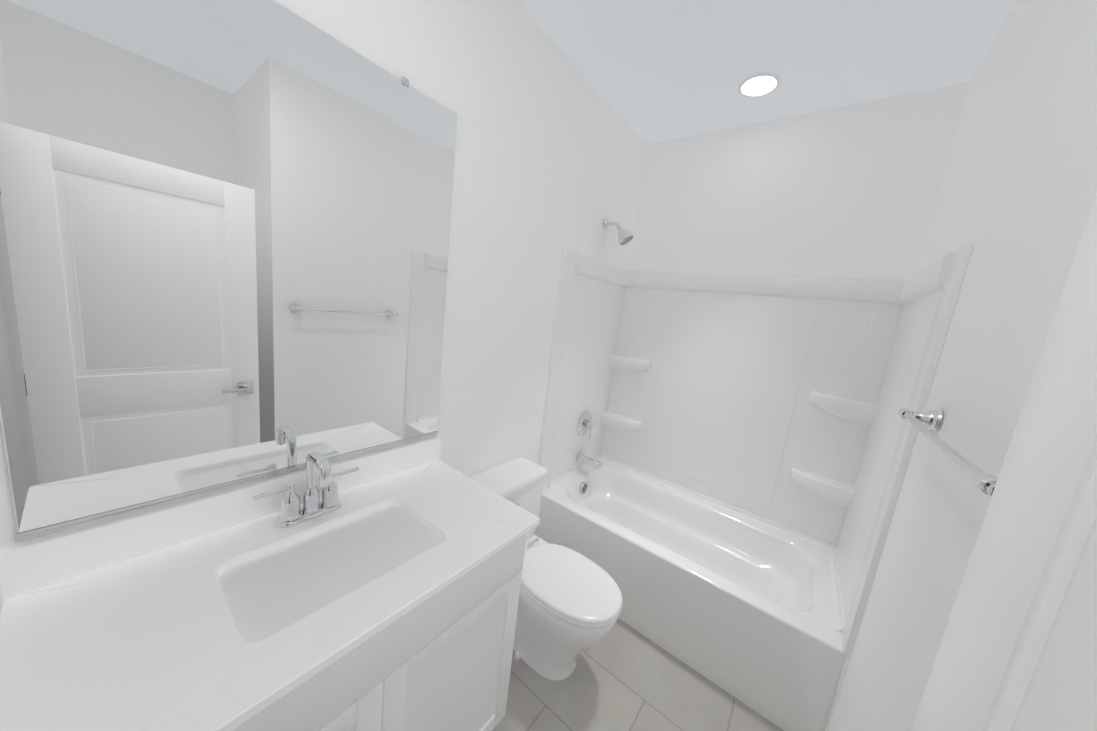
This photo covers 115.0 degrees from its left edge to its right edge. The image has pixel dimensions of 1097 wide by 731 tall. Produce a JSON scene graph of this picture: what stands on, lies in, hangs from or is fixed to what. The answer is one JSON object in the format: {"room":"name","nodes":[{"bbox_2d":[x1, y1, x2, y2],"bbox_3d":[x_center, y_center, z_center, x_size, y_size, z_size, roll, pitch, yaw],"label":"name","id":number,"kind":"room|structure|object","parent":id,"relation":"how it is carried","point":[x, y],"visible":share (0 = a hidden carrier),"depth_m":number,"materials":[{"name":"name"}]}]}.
{"room":"bathroom","nodes":[
{"label":"bathroom","id":0,"kind":"room"},
{"bbox_2d":[0,0,644,612],"bbox_3d":[-0.322,-0.105,1.651,0.120,2.770,2.835,13,12,36],"label":"wall","id":1,"kind":"structure","parent":0,"point":[550,148],"depth_m":1.55,"materials":[{"name":"paint"}]},
{"bbox_2d":[0,0,456,542],"bbox_3d":[-0.695,-0.284,0.980,0.010,1.238,0.975,13,12,36],"label":"mirror","id":2,"kind":"object","parent":1,"relation":"attached to","point":[224,234],"visible":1,"depth_m":0.82,"materials":[{"name":"clear glass"}]},
{"bbox_2d":[577,411,593,441],"bbox_3d":[0.277,0.427,2.436,0.069,0.207,0.178,13,12,36],"label":"shower valve","id":3,"kind":"object","parent":1,"relation":"attached to","point":[585,424],"visible":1,"depth_m":2.42,"materials":[{"name":"silver metal"}]},
{"bbox_2d":[577,452,601,469],"bbox_3d":[0.291,0.660,2.436,0.179,0.088,0.067,13,12,36],"label":"tub spout","id":4,"kind":"object","parent":1,"relation":"attached to","point":[588,460],"visible":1,"depth_m":2.42,"materials":[{"name":"silver metal"}]},
{"bbox_2d":[603,219,633,244],"bbox_3d":[0.439,-0.828,2.167,0.192,0.160,0.095,13,12,36],"label":"shower head","id":5,"kind":"object","parent":1,"relation":"attached to","point":[625,236],"visible":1,"depth_m":2.14},
{"bbox_2d":[538,244,972,730],"bbox_3d":[0.807,0.411,1.948,1.496,1.909,0.813,13,12,36],"label":"tub surround","id":6,"kind":"object","parent":1,"relation":"attached to","point":[782,400],"visible":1,"depth_m":2.04,"materials":[{"name":"white plastic"}]},
{"bbox_2d":[493,618,783,730],"bbox_3d":[0.460,1.527,1.178,2.520,0.100,2.835,13,12,36],"label":"floor","id":7,"kind":"structure","parent":0,"point":[623,676],"depth_m":1.49,"materials":[{"name":"tile"}]},
{"bbox_2d":[0,436,539,730],"bbox_3d":[-0.603,0.874,0.995,0.573,1.000,1.010,13,12,36],"label":"bathroom vanity","id":8,"kind":"object","parent":7,"relation":"on","point":[385,597],"visible":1,"depth_m":0.79,"materials":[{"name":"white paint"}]},
{"bbox_2d":[252,452,358,527],"bbox_3d":[-0.671,0.354,1.010,0.140,0.204,0.270,13,12,36],"label":"faucet","id":9,"kind":"object","parent":8,"relation":"on","point":[293,513],"visible":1,"depth_m":1.01,"materials":[{"name":"silver metal"}]},
{"bbox_2d":[469,457,622,680],"bbox_3d":[-0.021,0.955,1.628,0.758,0.766,0.392,13,12,36],"label":"toilet","id":10,"kind":"object","parent":7,"relation":"on","point":[569,606],"visible":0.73,"depth_m":1.52,"materials":[{"name":"white ceramic"}]},
{"bbox_2d":[533,455,845,730],"bbox_3d":[0.733,1.110,2.073,1.496,0.490,0.791,13,12,36],"label":"bathtub","id":11,"kind":"object","parent":7,"relation":"on","point":[745,607],"visible":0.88,"depth_m":1.76,"materials":[{"name":"white ceramic"}]},
{"bbox_2d":[519,0,1016,143],"bbox_3d":[0.785,-1.286,0.713,2.520,0.100,2.835,13,12,36],"label":"ceiling","id":12,"kind":"structure","parent":0,"point":[653,71],"depth_m":1.50,"materials":[{"name":"paint"}]},
{"bbox_2d":[737,72,781,97],"bbox_3d":[1.030,-1.369,1.711,0.190,0.006,0.190,13,12,36],"label":"recessed light","id":13,"kind":"object","parent":12,"relation":"in","point":[759,85],"visible":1,"depth_m":1.70,"materials":[{"name":"white paint"}]},
{"bbox_2d":[627,82,968,278],"bbox_3d":[1.140,-0.036,2.251,1.500,2.770,0.120,13,12,36],"label":"wall","id":14,"kind":"structure","parent":0,"point":[849,191],"depth_m":1.91,"materials":[{"name":"paint"}]},
{"bbox_2d":[828,0,1096,730],"bbox_3d":[1.561,0.242,0.863,0.900,2.770,1.841,13,12,36],"label":"wall","id":15,"kind":"structure","parent":0,"point":[1017,193],"depth_m":0.85,"materials":[{"name":"paint"}]},
{"bbox_2d":[898,408,997,495],"bbox_3d":[0.875,0.165,0.758,0.080,0.060,0.704,13,12,36],"label":"towel bar","id":16,"kind":"object","parent":15,"relation":"attached to","point":[984,482],"visible":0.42,"depth_m":0.71,"materials":[{"name":"silver metal"}]},
{"bbox_3d":[-0.201,0.203,-0.130,2.280,2.770,0.120,13,12,36],"label":"wall","id":17,"kind":"structure","parent":0,"visible":0},
{"bbox_2d":[910,194,1096,730],"bbox_3d":[0.219,0.579,0.137,0.154,2.022,0.767,13,12,36],"label":"door","id":18,"kind":"structure","parent":17,"relation":"in","point":[1017,650],"depth_m":0.31,"materials":[{"name":"white paint"}]}
]}

